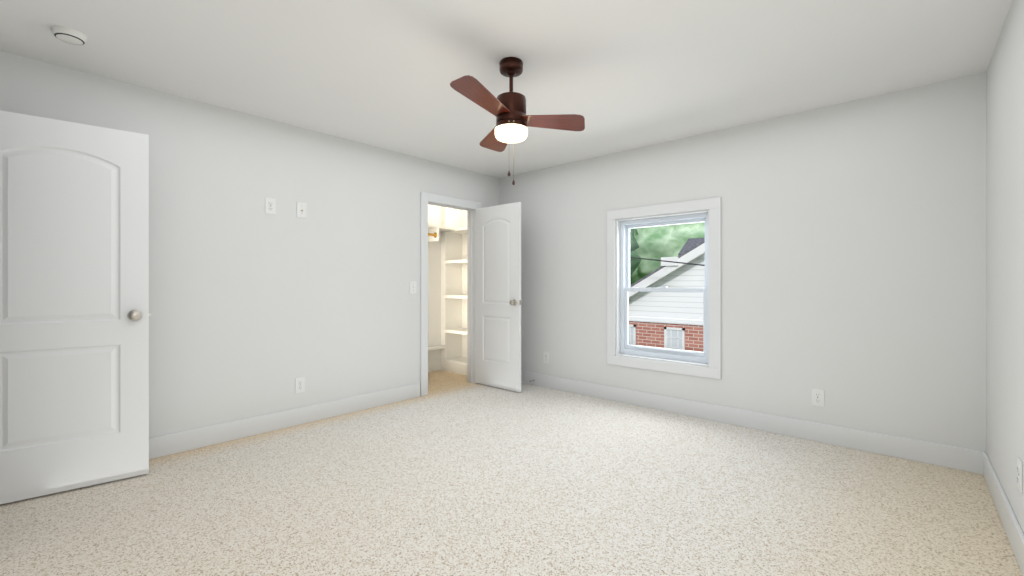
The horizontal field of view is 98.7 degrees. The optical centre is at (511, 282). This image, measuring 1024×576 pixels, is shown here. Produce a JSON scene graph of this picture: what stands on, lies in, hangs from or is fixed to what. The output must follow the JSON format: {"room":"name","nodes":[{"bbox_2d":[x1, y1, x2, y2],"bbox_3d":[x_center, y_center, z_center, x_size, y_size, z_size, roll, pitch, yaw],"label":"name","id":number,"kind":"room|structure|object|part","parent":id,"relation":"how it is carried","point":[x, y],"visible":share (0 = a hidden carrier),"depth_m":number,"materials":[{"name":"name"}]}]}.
{"room":"empty bedroom","nodes":[
{"label":"empty bedroom","id":0,"kind":"room"},
{"bbox_2d":[0,51,499,437],"bbox_3d":[-1.584,-0.060,3.929,0.120,2.460,4.440,0,0,42],"label":"wall","id":1,"kind":"structure","parent":0,"point":[255,309],"depth_m":3.42,"materials":[{"name":"paint"}]},
{"bbox_2d":[265,197,275,214],"bbox_3d":[-1.906,-0.608,3.475,0.010,0.126,0.078,0,0,42],"label":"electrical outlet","id":2,"kind":"object","parent":1,"relation":"attached to","point":[270,205],"visible":1,"depth_m":3.47,"materials":[{"name":"white plastic"}]},
{"bbox_2d":[149,383,419,459],"bbox_3d":[-1.944,1.100,3.427,0.015,0.140,2.972,0,0,42],"label":"baseboard","id":3,"kind":"structure","parent":1,"relation":"attached to","point":[160,446],"depth_m":3.46,"materials":[{"name":"paint"}]},
{"bbox_2d":[295,377,304,392],"bbox_3d":[-1.754,0.845,3.643,0.010,0.126,0.078,0,0,42],"label":"electrical outlet","id":4,"kind":"object","parent":1,"relation":"attached to","point":[299,384],"visible":1,"depth_m":3.64,"materials":[{"name":"white plastic"}]},
{"bbox_2d":[297,202,306,217],"bbox_3d":[-1.742,-0.606,3.651,0.017,0.126,0.078,0,0,42],"label":"outlet","id":5,"kind":"object","parent":1,"relation":"attached to","point":[301,210],"visible":1,"depth_m":3.65,"materials":[{"name":"white plastic"}]},
{"bbox_2d":[410,281,415,293],"bbox_3d":[-1.002,0.046,4.473,0.017,0.126,0.078,0,0,42],"label":"light switch","id":6,"kind":"object","parent":1,"relation":"attached to","point":[412,287],"visible":1,"depth_m":4.47,"materials":[{"name":"white plastic"}]},
{"bbox_2d":[420,192,480,395],"bbox_3d":[-0.704,0.114,4.906,0.156,2.113,0.862,0,0,42],"label":"door frame","id":7,"kind":"structure","parent":1,"relation":"in","point":[468,206],"depth_m":4.74,"materials":[{"name":"paint"}]},
{"bbox_2d":[475,202,521,391],"bbox_3d":[-0.164,0.149,4.903,0.675,2.018,0.163,0,0,42],"label":"closet door","id":8,"kind":"structure","parent":1,"relation":"in","point":[497,295],"depth_m":4.87,"materials":[{"name":"paint"}]},
{"bbox_3d":[0.007,0.208,4.681,0.066,0.066,0.064,0,0,42],"label":"knob","id":9,"kind":"part","parent":8,"relation":"part of","materials":[{"name":"silver metal"}]},
{"bbox_2d":[428,204,440,360],"bbox_3d":[-1.549,-0.060,5.358,0.100,2.460,2.450,0,0,42],"label":"wall","id":10,"kind":"structure","parent":0,"point":[434,286],"depth_m":5.86,"materials":[{"name":"paint"}]},
{"bbox_2d":[428,360,440,371],"bbox_3d":[-1.606,1.100,5.207,0.015,0.140,1.950,0,0,42],"label":"baseboard","id":11,"kind":"structure","parent":10,"relation":"attached to","point":[434,365],"depth_m":5.83,"materials":[{"name":"paint"}]},
{"bbox_2d":[428,207,453,372],"bbox_3d":[-1.400,-0.060,5.224,0.300,2.460,2.250,0,0,42],"label":"closet shelving","id":12,"kind":"object","parent":10,"relation":"attached to","point":[450,231],"depth_m":5.91,"materials":[{"name":"paint"}]},
{"bbox_3d":[-1.518,-0.605,4.943,0.068,0.068,1.655,0,0,42],"label":"closet rod","id":13,"kind":"part","parent":12,"relation":"part of","materials":[{"name":"metal"}]},
{"bbox_2d":[462,210,466,356],"bbox_3d":[-0.413,-0.060,5.916,0.800,2.460,0.100,0,0,42],"label":"wall","id":14,"kind":"structure","parent":0,"point":[464,213],"depth_m":6.07,"materials":[{"name":"paint"}]},
{"bbox_2d":[454,209,466,374],"bbox_3d":[-0.449,-0.060,5.668,0.520,2.460,0.315,0,0,42],"label":"closet shelving","id":15,"kind":"object","parent":14,"relation":"attached to","point":[460,363],"depth_m":6.02,"materials":[{"name":"paint"}]},
{"bbox_2d":[0,0,1011,177],"bbox_3d":[-0.809,-1.340,2.323,5.260,0.100,5.970,0,0,42],"label":"ceiling","id":16,"kind":"structure","parent":0,"point":[621,75],"depth_m":2.52,"materials":[{"name":"paint"}]},
{"bbox_2d":[51,26,86,44],"bbox_3d":[-2.283,-1.272,2.271,0.132,0.036,0.132,0,0,42],"label":"smoke detector","id":17,"kind":"object","parent":16,"relation":"attached to","point":[69,35],"visible":1,"depth_m":2.24,"materials":[{"name":"white plastic"}]},
{"bbox_2d":[54,32,84,44],"bbox_3d":[-2.283,-1.258,2.271,0.112,0.005,0.112,0,0,42],"label":"vent","id":18,"kind":"object","parent":17,"relation":"attached to","point":[75,38],"depth_m":2.26,"materials":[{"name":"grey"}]},
{"bbox_2d":[450,57,584,184],"bbox_3d":[-0.055,-0.920,2.522,0.799,0.739,0.690,0,0,42],"label":"fan","id":19,"kind":"object","parent":16,"relation":"hanging from","point":[508,111],"visible":1,"depth_m":2.50,"materials":[{"name":"brown wood"}]},
{"bbox_3d":[-0.164,-1.008,2.391,0.172,0.006,0.358,0,-13,41],"label":"blade","id":20,"kind":"part","parent":19,"relation":"part of","materials":[{"name":"brown wood"}]},
{"bbox_3d":[-0.088,-0.925,2.808,0.172,0.006,0.358,12,-10,-18],"label":"blade","id":21,"kind":"part","parent":19,"relation":"part of","materials":[{"name":"brown wood"}]},
{"bbox_3d":[-0.005,-1.094,2.574,0.180,0.392,0.180,0,0,42],"label":"motor","id":22,"kind":"part","parent":19,"relation":"part of","materials":[{"name":"brown metal"}]},
{"bbox_3d":[-0.005,-0.866,2.574,0.192,0.064,0.192,0,0,42],"label":"light glass","id":23,"kind":"part","parent":19,"relation":"part of","materials":[{"name":"white glass"}]},
{"bbox_3d":[-0.004,-0.751,2.484,0.029,0.332,0.026,0,0,42],"label":"chain","id":24,"kind":"part","parent":19,"relation":"part of","materials":[{"name":"beige"}]},
{"bbox_3d":[0.238,-0.923,2.524,0.358,0.006,0.172,7,-10,12],"label":"blade","id":25,"kind":"part","parent":19,"relation":"part of","materials":[{"name":"brown wood"}]},
{"bbox_2d":[0,370,1022,575],"bbox_3d":[-0.809,1.220,2.323,5.260,0.100,5.970,0,0,42],"label":"floor","id":26,"kind":"structure","parent":0,"point":[452,474],"depth_m":2.31,"materials":[{"name":"beige carpet"}]},
{"bbox_2d":[500,72,985,451],"bbox_3d":[1.419,-0.060,4.111,4.100,2.460,0.150,0,0,42],"label":"wall","id":27,"kind":"structure","parent":0,"point":[853,260],"depth_m":3.25,"materials":[{"name":"paint"}]},
{"bbox_2d":[544,352,548,362],"bbox_3d":[0.385,0.836,4.938,0.078,0.126,0.006,0,0,42],"label":"outlet","id":28,"kind":"object","parent":27,"relation":"attached to","point":[547,357],"visible":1,"depth_m":4.92,"materials":[{"name":"white plastic"}]},
{"bbox_2d":[607,197,720,378],"bbox_3d":[1.405,0.045,4.110,1.074,1.530,0.166,0,0,42],"label":"window","id":29,"kind":"structure","parent":27,"relation":"in","point":[711,368],"depth_m":4.07,"materials":[{"name":"paint"}]},
{"bbox_3d":[1.431,0.045,4.139,0.864,1.320,0.088,0,0,42],"label":"window sashes","id":30,"kind":"part","parent":29,"relation":"part of","materials":[{"name":"white plastic"}]},
{"bbox_2d":[521,370,976,472],"bbox_3d":[1.357,1.100,4.056,4.080,0.140,0.015,0,0,42],"label":"baseboard","id":31,"kind":"structure","parent":27,"relation":"attached to","point":[963,459],"depth_m":3.38,"materials":[{"name":"paint"}]},
{"bbox_2d":[811,388,823,406],"bbox_3d":[2.258,0.846,3.249,0.078,0.127,0.009,0,0,42],"label":"outlet","id":32,"kind":"object","parent":27,"relation":"attached to","point":[814,397],"depth_m":3.25,"materials":[{"name":"white plastic"}]},
{"bbox_2d":[986,0,1023,532],"bbox_3d":[1.552,-0.060,1.105,0.120,2.460,4.440,0,0,42],"label":"wall","id":33,"kind":"structure","parent":0,"point":[1005,260],"depth_m":2.13,"materials":[{"name":"paint"}]},
{"bbox_2d":[977,451,1023,575],"bbox_3d":[1.492,1.100,1.140,0.015,0.140,4.170,0,0,42],"label":"baseboard","id":34,"kind":"structure","parent":33,"relation":"attached to","point":[1015,535],"depth_m":2.11,"materials":[{"name":"paint"}]},
{"bbox_2d":[1017,457,1022,492],"bbox_3d":[2.147,0.810,1.862,0.009,0.126,0.078,0,0,42],"label":"outlet","id":35,"kind":"object","parent":33,"relation":"attached to","point":[1020,464],"depth_m":1.84,"materials":[{"name":"white plastic"}]},
{"bbox_3d":[-1.461,-0.060,0.912,4.100,2.460,0.120,0,0,42],"label":"wall","id":36,"kind":"structure","parent":0,"visible":0},
{"bbox_3d":[-2.590,0.083,1.928,0.930,2.173,0.156,0,0,42],"label":"entry door","id":37,"kind":"structure","parent":36,"relation":"in","visible":0},
{"bbox_2d":[0,110,148,503],"bbox_3d":[-2.510,0.128,2.458,0.742,2.060,0.168,0,0,-39],"label":"entry door","id":38,"kind":"structure","parent":37,"relation":"attached to","point":[74,305],"depth_m":2.47,"materials":[{"name":"paint"}]},
{"bbox_3d":[-2.239,0.194,2.612,0.068,0.067,0.066,0,0,-39],"label":"knob","id":39,"kind":"part","parent":38,"relation":"part of","materials":[{"name":"silver metal"}]},
{"label":"outside","id":40,"kind":"structure","parent":0,"visible":0},
{"bbox_3d":[22.058,4.470,30.096,80.000,0.200,65.390,0,0,42],"label":"ground","id":41,"kind":"structure","parent":40,"visible":0},
{"bbox_2d":[630,228,641,281],"bbox_3d":[2.566,0.759,16.903,5.465,7.223,5.598,0,0,42],"label":"tree","id":42,"kind":"object","parent":41,"relation":"on","point":[634,262],"depth_m":16.93,"materials":[{"name":"green plant"}]},
{"bbox_2d":[629,321,702,351],"bbox_3d":[7.444,2.570,10.279,8.000,3.600,7.000,0,0,42],"label":"brick","id":43,"kind":"object","parent":41,"relation":"on","point":[649,336],"depth_m":9.41,"materials":[{"name":"red brick"}]},
{"bbox_2d":[629,243,704,349],"bbox_3d":[7.340,0.287,10.164,8.829,3.946,7.310,0,0,42],"label":"trim","id":44,"kind":"structure","parent":43,"relation":"attached to","point":[691,256],"depth_m":9.08,"materials":[{"name":"white wood"}]},
{"bbox_2d":[630,327,632,344],"bbox_3d":[2.601,1.575,9.929,0.430,1.290,0.022,0,0,42],"label":"pane","id":45,"kind":"object","parent":44,"relation":"attached to","point":[631,328],"depth_m":9.85,"materials":[{"name":"white"}]},
{"bbox_2d":[667,329,681,349],"bbox_3d":[3.403,1.575,9.206,0.430,1.290,0.022,0,0,42],"label":"pane","id":46,"kind":"object","parent":44,"relation":"attached to","point":[671,342],"depth_m":9.20,"materials":[{"name":"white"}]},
{"bbox_2d":[629,254,704,324],"bbox_3d":[5.126,-0.343,7.704,8.040,2.386,0.130,0,0,42],"label":"house siding","id":47,"kind":"object","parent":43,"relation":"attached to","point":[693,310],"depth_m":9.19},
{"bbox_2d":[630,240,704,287],"bbox_3d":[7.354,-0.446,10.179,8.878,2.595,7.270,0,0,42],"label":"house roof","id":48,"kind":"structure","parent":43,"relation":"on","point":[661,267],"depth_m":9.12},
{"bbox_2d":[678,237,704,255],"bbox_3d":[7.353,-0.800,7.114,9.100,0.120,0.750,0,32,42],"label":"roof","id":49,"kind":"structure","parent":48,"relation":"attached to","point":[689,244],"depth_m":10.07,"materials":[{"name":"grey"}]},
{"bbox_2d":[630,222,704,283],"bbox_3d":[7.647,0.273,21.200,6.173,8.195,5.015,0,0,42],"label":"tree","id":50,"kind":"object","parent":41,"relation":"on","point":[672,245],"depth_m":19.38,"materials":[{"name":"green plant"}]},
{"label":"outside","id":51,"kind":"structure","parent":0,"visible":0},
{"bbox_2d":[630,257,704,265],"bbox_3d":[2.791,-0.445,8.548,6.232,0.894,0.022,0,0,36],"label":"cable","id":52,"kind":"object","parent":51,"point":[668,261],"depth_m":8.39,"materials":[{"name":"grey plastic"}]}
]}

